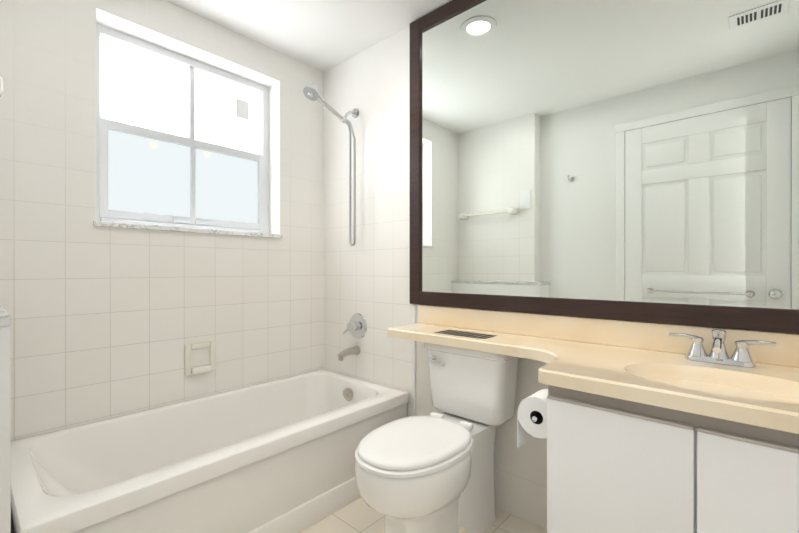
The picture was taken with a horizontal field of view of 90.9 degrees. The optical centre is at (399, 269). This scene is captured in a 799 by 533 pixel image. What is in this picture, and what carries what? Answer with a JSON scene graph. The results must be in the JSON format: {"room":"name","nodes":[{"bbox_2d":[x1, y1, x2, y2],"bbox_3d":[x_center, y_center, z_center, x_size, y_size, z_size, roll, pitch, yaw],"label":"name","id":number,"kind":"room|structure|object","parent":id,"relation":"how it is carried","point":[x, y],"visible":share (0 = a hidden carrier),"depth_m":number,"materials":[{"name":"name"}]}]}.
{"room":"bathroom","nodes":[
{"label":"bathroom","id":0,"kind":"room"},
{"bbox_2d":[0,326,10,532],"bbox_3d":[-1.297,0.606,1.123,0.850,0.950,0.215,0,0,42],"label":"wall","id":1,"kind":"structure","parent":0,"point":[5,477],"depth_m":0.91,"materials":[{"name":"white paint"}]},
{"bbox_2d":[0,306,10,326],"bbox_3d":[-1.293,0.117,1.119,0.860,0.028,0.215,0,0,42],"label":"trim","id":2,"kind":"structure","parent":1,"relation":"on","point":[5,317],"depth_m":0.91,"materials":[{"name":"stone"}]},
{"bbox_2d":[0,0,322,440],"bbox_3d":[-1.172,-0.121,2.047,0.200,2.400,2.160,0,0,42],"label":"wall","id":3,"kind":"structure","parent":0,"point":[48,263],"depth_m":1.76,"materials":[{"name":"tile"}]},
{"bbox_2d":[96,23,268,233],"bbox_3d":[-1.138,-0.679,2.156,0.074,0.933,0.898,0,0,42],"label":"window","id":4,"kind":"structure","parent":3,"relation":"in","point":[182,141],"depth_m":2.10,"materials":[{"name":"white glass"}]},
{"bbox_2d":[93,221,282,237],"bbox_3d":[-1.093,-0.202,2.116,0.206,0.022,0.922,0,0,42],"label":"window sill","id":5,"kind":"structure","parent":3,"relation":"on","point":[149,227],"depth_m":1.96,"materials":[{"name":"stone"}]},
{"bbox_2d":[185,341,215,374],"bbox_3d":[-1.039,0.457,2.048,0.066,0.155,0.154,0,0,42],"label":"soap dish","id":6,"kind":"object","parent":3,"relation":"attached to","point":[209,367],"visible":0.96,"depth_m":2.03,"materials":[{"name":"white ceramic"}]},
{"bbox_2d":[96,0,279,86],"bbox_3d":[-1.103,-1.233,2.123,0.200,0.175,0.898,0,0,42],"label":"wall","id":7,"kind":"structure","parent":0,"point":[167,25],"depth_m":2.03,"materials":[{"name":"paint"}]},
{"bbox_2d":[167,0,451,71],"bbox_3d":[-0.193,-1.369,1.167,2.830,0.100,2.160,0,0,42],"label":"ceiling","id":8,"kind":"structure","parent":0,"point":[322,35],"depth_m":2.09,"materials":[{"name":"white paint"}]},
{"bbox_2d":[323,26,415,416],"bbox_3d":[-0.145,-0.121,2.443,0.800,2.400,0.200,0,0,42],"label":"wall","id":9,"kind":"structure","parent":0,"point":[366,276],"depth_m":2.33,"materials":[{"name":"tile"}]},
{"bbox_2d":[303,84,358,245],"bbox_3d":[-0.382,-0.589,2.279,0.361,0.898,0.117,0,0,-41],"label":"shower","id":10,"kind":"object","parent":9,"relation":"attached to","point":[310,91],"visible":1,"depth_m":2.31,"materials":[{"name":"silver metal"}]},
{"bbox_2d":[338,345,359,360],"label":"tub spout","id":11,"kind":"object","parent":9,"relation":"attached to","point":[355,350],"depth_m":2.34,"materials":[{"name":"silver metal"}]},
{"bbox_2d":[343,313,366,338],"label":"tub valve","id":12,"kind":"object","parent":9,"relation":"attached to","point":[356,326],"depth_m":2.37,"materials":[{"name":"silver metal"}]},
{"bbox_2d":[412,304,415,415],"bbox_3d":[0.077,0.632,2.104,0.024,0.894,0.009,0,0,42],"label":"trim","id":13,"kind":"structure","parent":9,"relation":"attached to","point":[413,365],"depth_m":2.10,"materials":[{"name":"white paint"}]},
{"bbox_2d":[416,322,547,529],"bbox_3d":[0.834,0.680,1.566,1.830,0.800,0.200,0,0,42],"label":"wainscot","id":14,"kind":"structure","parent":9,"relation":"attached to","point":[520,475],"depth_m":1.72,"materials":[{"name":"paint"}]},
{"bbox_2d":[300,497,546,532],"bbox_3d":[-0.193,1.131,1.171,2.830,0.100,2.160,0,0,42],"label":"floor","id":15,"kind":"structure","parent":0,"point":[359,515],"depth_m":1.67,"materials":[{"name":"tile"}]},
{"bbox_2d":[11,369,408,532],"bbox_3d":[-0.735,0.870,1.813,0.759,0.420,1.521,0,0,42],"label":"bathtub","id":16,"kind":"object","parent":15,"relation":"on","point":[276,456],"visible":0.9,"depth_m":1.62,"materials":[{"name":"white ceramic"}]},
{"bbox_2d":[355,342,517,532],"bbox_3d":[0.136,0.702,1.545,0.414,0.756,0.719,0,0,42],"label":"toilet","id":17,"kind":"object","parent":15,"relation":"on","point":[433,472],"visible":0.9,"depth_m":1.50,"materials":[{"name":"white ceramic"}]},
{"bbox_2d":[388,305,798,532],"bbox_3d":[0.525,0.633,1.351,1.598,0.895,0.528,0,0,42],"label":"bathroom vanity","id":18,"kind":"object","parent":15,"relation":"on","point":[651,428],"visible":1,"depth_m":1.02,"materials":[{"name":"white"}]},
{"bbox_2d":[517,389,547,447],"bbox_3d":[0.480,0.494,1.294,0.133,0.179,0.181,0,0,42],"label":"toilet paper","id":19,"kind":"object","parent":18,"relation":"attached to","point":[532,415],"visible":0.71,"depth_m":1.26,"materials":[{"name":"white paper"}]},
{"bbox_2d":[669,329,775,367],"bbox_3d":[0.940,0.230,1.160,0.249,0.100,0.128,0,0,42],"label":"faucet","id":20,"kind":"object","parent":18,"relation":"on","point":[741,356],"visible":1,"depth_m":1.17,"materials":[{"name":"silver metal"}]},
{"bbox_2d":[416,304,795,333],"bbox_3d":[0.834,-0.520,1.565,1.830,1.600,0.200,0,0,42],"label":"wall","id":21,"kind":"structure","parent":0,"point":[535,313],"depth_m":1.92,"materials":[{"name":"white paint"}]},
{"bbox_2d":[410,0,798,333],"bbox_3d":[0.672,-0.563,1.552,1.642,1.490,0.027,0,0,42],"label":"mirror","id":22,"kind":"object","parent":21,"relation":"attached to","point":[632,160],"visible":1,"depth_m":1.46,"materials":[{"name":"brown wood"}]},
{"bbox_3d":[-1.427,-0.119,1.036,0.770,2.400,0.315,0,0,42],"label":"tiled wall","id":23,"kind":"structure","parent":0,"visible":0},
{"bbox_2d":[0,75,2,96],"bbox_3d":[-1.313,-0.504,1.214,0.560,0.060,0.100,0,0,42],"label":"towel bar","id":24,"kind":"object","parent":23,"relation":"attached to","point":[1,85],"visible":1,"depth_m":1.06,"materials":[{"name":"white ceramic"}]}
]}

